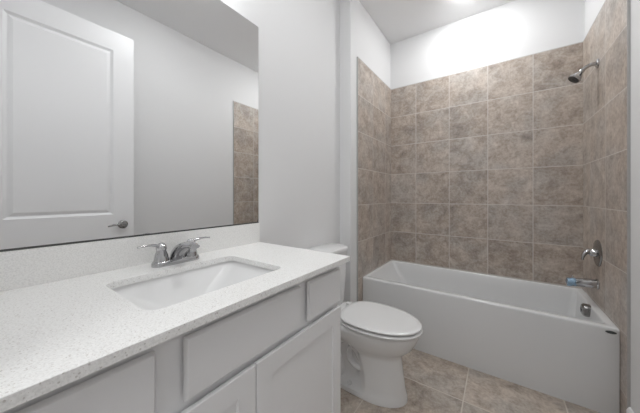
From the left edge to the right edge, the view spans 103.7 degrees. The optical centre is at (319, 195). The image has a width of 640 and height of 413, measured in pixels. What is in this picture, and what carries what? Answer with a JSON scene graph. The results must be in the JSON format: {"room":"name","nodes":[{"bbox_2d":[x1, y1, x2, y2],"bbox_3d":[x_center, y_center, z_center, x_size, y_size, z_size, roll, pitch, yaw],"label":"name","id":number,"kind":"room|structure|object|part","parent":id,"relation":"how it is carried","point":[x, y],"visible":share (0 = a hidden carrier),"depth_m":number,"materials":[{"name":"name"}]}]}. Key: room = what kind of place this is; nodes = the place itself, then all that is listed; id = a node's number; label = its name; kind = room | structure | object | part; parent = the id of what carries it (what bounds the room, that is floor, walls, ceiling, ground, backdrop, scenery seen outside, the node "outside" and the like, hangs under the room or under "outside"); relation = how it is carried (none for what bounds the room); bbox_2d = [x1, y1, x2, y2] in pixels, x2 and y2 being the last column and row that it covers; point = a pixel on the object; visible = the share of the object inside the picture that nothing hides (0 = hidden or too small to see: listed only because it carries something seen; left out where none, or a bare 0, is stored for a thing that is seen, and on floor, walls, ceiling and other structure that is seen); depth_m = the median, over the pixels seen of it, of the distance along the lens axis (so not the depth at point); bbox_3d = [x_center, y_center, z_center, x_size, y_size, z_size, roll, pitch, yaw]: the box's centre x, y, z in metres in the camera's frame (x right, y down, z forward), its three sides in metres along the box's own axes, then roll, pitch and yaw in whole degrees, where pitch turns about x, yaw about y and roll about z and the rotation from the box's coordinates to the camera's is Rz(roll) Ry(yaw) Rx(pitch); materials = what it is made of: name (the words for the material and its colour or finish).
{"room":"bathroom","nodes":[
{"label":"bathroom","id":0,"kind":"room"},
{"bbox_2d":[221,0,339,248],"bbox_3d":[-0.414,-0.248,1.362,0.100,2.857,1.860,0,0,35],"label":"wall","id":1,"kind":"structure","parent":0,"point":[299,40],"depth_m":1.67,"materials":[{"name":"white paint"}]},
{"bbox_2d":[0,0,258,251],"bbox_3d":[-0.623,-0.387,0.976,0.007,1.071,0.984,0,0,35],"label":"wall mirror","id":2,"kind":"object","parent":1,"relation":"attached to","point":[119,119],"visible":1,"depth_m":0.88,"materials":[{"name":"clear glass"}]},
{"bbox_2d":[0,223,259,291],"bbox_3d":[-0.620,0.201,0.975,0.012,0.103,0.986,0,0,35],"label":"backsplash","id":3,"kind":"structure","parent":1,"relation":"attached to","point":[22,268],"depth_m":0.82,"materials":[{"name":"white stone"}]},
{"bbox_2d":[340,0,390,302],"bbox_3d":[0.438,-0.248,2.465,0.210,2.857,0.925,0,0,35],"label":"wall","id":4,"kind":"structure","parent":0,"point":[365,52],"depth_m":2.21,"materials":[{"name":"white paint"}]},
{"bbox_2d":[359,0,513,43],"bbox_3d":[0.327,-1.726,0.636,2.450,0.100,4.315,0,0,35],"label":"ceiling","id":5,"kind":"structure","parent":0,"point":[398,20],"depth_m":2.31,"materials":[{"name":"white paint"}]},
{"bbox_2d":[341,349,599,412],"bbox_3d":[0.327,1.231,0.636,2.450,0.100,4.315,0,0,35],"label":"floor","id":6,"kind":"structure","parent":0,"point":[433,384],"depth_m":1.49,"materials":[{"name":"tile"}]},
{"bbox_2d":[3,266,340,412],"bbox_3d":[-0.409,0.727,0.815,0.538,0.907,0.969,0,0,35],"label":"vanity cabinet","id":7,"kind":"object","parent":6,"relation":"on","point":[280,352],"visible":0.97,"depth_m":0.65,"materials":[{"name":"white paint"}]},
{"bbox_3d":[-0.378,0.370,0.405,0.012,0.137,0.201,0,0,35],"label":"drawer","id":8,"kind":"part","parent":7,"relation":"part of","materials":[{"name":"white paint"}]},
{"bbox_2d":[0,242,349,412],"bbox_3d":[-0.392,0.262,0.813,0.570,0.020,0.986,0,0,35],"label":"countertop","id":9,"kind":"structure","parent":7,"relation":"on","point":[54,335],"depth_m":0.53,"materials":[{"name":"white stone"}]},
{"bbox_2d":[137,237,209,267],"bbox_3d":[-0.536,0.208,0.941,0.197,0.089,0.196,0,0,-12],"label":"sink faucet","id":10,"kind":"object","parent":9,"relation":"on","point":[183,252],"visible":1,"depth_m":0.90,"materials":[{"name":"silver metal"}]},
{"bbox_3d":[-0.593,0.178,0.873,0.017,0.018,0.072,0,0,28],"label":"lever","id":11,"kind":"part","parent":10,"relation":"part of","materials":[{"name":"silver metal"}]},
{"bbox_3d":[-0.573,0.203,0.908,0.049,0.065,0.049,0,0,35],"label":"handle","id":12,"kind":"part","parent":10,"relation":"part of","materials":[{"name":"silver metal"}]},
{"bbox_3d":[-0.542,0.243,0.951,0.054,0.019,0.168,0,0,35],"label":"plate","id":13,"kind":"part","parent":10,"relation":"part of","materials":[{"name":"silver metal"}]},
{"bbox_3d":[-0.497,0.207,0.919,0.160,0.086,0.048,0,0,35],"label":"spout","id":14,"kind":"part","parent":10,"relation":"part of","materials":[{"name":"silver metal"}]},
{"bbox_3d":[-0.511,0.203,0.994,0.049,0.065,0.049,0,0,35],"label":"handle","id":15,"kind":"part","parent":10,"relation":"part of","materials":[{"name":"silver metal"}]},
{"bbox_3d":[-0.485,0.178,1.025,0.017,0.018,0.072,0,0,42],"label":"lever","id":16,"kind":"part","parent":10,"relation":"part of","materials":[{"name":"silver metal"}]},
{"bbox_2d":[112,261,274,309],"bbox_3d":[-0.373,0.335,0.802,0.340,0.125,0.453,0,0,35],"label":"undermount sink","id":17,"kind":"object","parent":9,"relation":"in","point":[168,290],"visible":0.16,"depth_m":0.89,"materials":[{"name":"white ceramic"}]},
{"bbox_3d":[-0.307,0.757,0.505,0.012,0.597,0.444,0,0,35],"label":"door","id":18,"kind":"part","parent":7,"relation":"part of","materials":[{"name":"white paint"}]},
{"bbox_3d":[-0.048,0.757,0.870,0.012,0.597,0.446,0,0,35],"label":"door","id":19,"kind":"part","parent":7,"relation":"part of","materials":[{"name":"white paint"}]},
{"bbox_3d":[0.020,0.370,0.964,0.012,0.137,0.214,0,0,35],"label":"drawer","id":20,"kind":"part","parent":7,"relation":"part of","materials":[{"name":"white paint"}]},
{"bbox_2d":[308,243,422,407],"bbox_3d":[0.264,0.771,1.589,0.722,0.820,0.397,0,0,35],"label":"toilet","id":21,"kind":"object","parent":6,"relation":"on","point":[375,337],"visible":0.71,"depth_m":1.44,"materials":[{"name":"white ceramic"}]},
{"bbox_3d":[0.042,0.378,1.732,0.194,0.034,0.374,0,0,35],"label":"tank lid","id":22,"kind":"part","parent":21,"relation":"part of","materials":[{"name":"white ceramic"}]},
{"bbox_3d":[0.038,0.586,1.735,0.176,0.380,0.354,0,0,35],"label":"tank","id":23,"kind":"part","parent":21,"relation":"part of","materials":[{"name":"white ceramic"}]},
{"bbox_3d":[0.365,0.738,1.530,0.480,0.016,0.368,0,0,35],"label":"seat lid","id":24,"kind":"part","parent":21,"relation":"part of","materials":[{"name":"white plastic"}]},
{"bbox_2d":[363,260,619,412],"bbox_3d":[1.184,0.944,2.048,1.488,0.474,0.718,0,0,35],"label":"bathtub","id":25,"kind":"object","parent":6,"relation":"on","point":[553,340],"visible":0.95,"depth_m":1.67,"materials":[{"name":"white ceramic"}]},
{"bbox_2d":[391,0,584,288],"bbox_3d":[1.386,-0.248,2.419,1.810,2.857,0.121,0,0,35],"label":"wall","id":26,"kind":"structure","parent":0,"point":[487,114],"depth_m":2.24,"materials":[{"name":"brown tile"}]},
{"bbox_2d":[583,0,639,412],"bbox_3d":[1.243,-0.248,0.752,0.111,2.857,2.785,0,0,35],"label":"wall","id":27,"kind":"structure","parent":0,"point":[611,90],"depth_m":1.41,"materials":[{"name":"beige tile"}]},
{"bbox_2d":[566,275,599,289],"bbox_3d":[1.734,0.573,1.665,0.152,0.077,0.068,0,0,35],"label":"tub spout","id":28,"kind":"object","parent":27,"relation":"attached to","point":[581,282],"visible":1,"depth_m":1.65,"materials":[{"name":"silver metal"}]},
{"bbox_3d":[1.722,0.577,1.673,0.122,0.070,0.060,0,0,35],"label":"spout","id":29,"kind":"part","parent":28,"relation":"part of","materials":[{"name":"silver metal"}]},
{"bbox_2d":[568,58,599,82],"bbox_3d":[1.733,-0.819,1.658,0.141,0.130,0.073,0,0,35],"label":"shower","id":30,"kind":"object","parent":27,"relation":"attached to","point":[576,77],"visible":1,"depth_m":1.65,"materials":[{"name":"silver metal"}]},
{"bbox_3d":[1.760,-0.843,1.647,0.079,0.048,0.023,0,0,35],"label":"arm","id":31,"kind":"part","parent":30,"relation":"part of","materials":[{"name":"silver metal"}]},
{"bbox_2d":[581,240,602,266],"bbox_3d":[1.762,0.371,1.645,0.080,0.172,0.172,0,0,35],"label":"shower valve","id":32,"kind":"object","parent":27,"relation":"attached to","point":[596,252],"visible":1,"depth_m":1.61,"materials":[{"name":"silver metal"}]},
{"bbox_3d":[1.757,0.383,1.649,0.068,0.081,0.056,0,0,35],"label":"valve handle","id":33,"kind":"part","parent":32,"relation":"part of","materials":[{"name":"silver metal"}]},
{"bbox_2d":[626,407,633,412],"bbox_3d":[0.964,1.114,0.449,0.014,0.133,1.968,0,0,35],"label":"baseboard","id":34,"kind":"structure","parent":27,"relation":"attached to","point":[629,409],"depth_m":1.24,"materials":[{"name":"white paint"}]}
]}

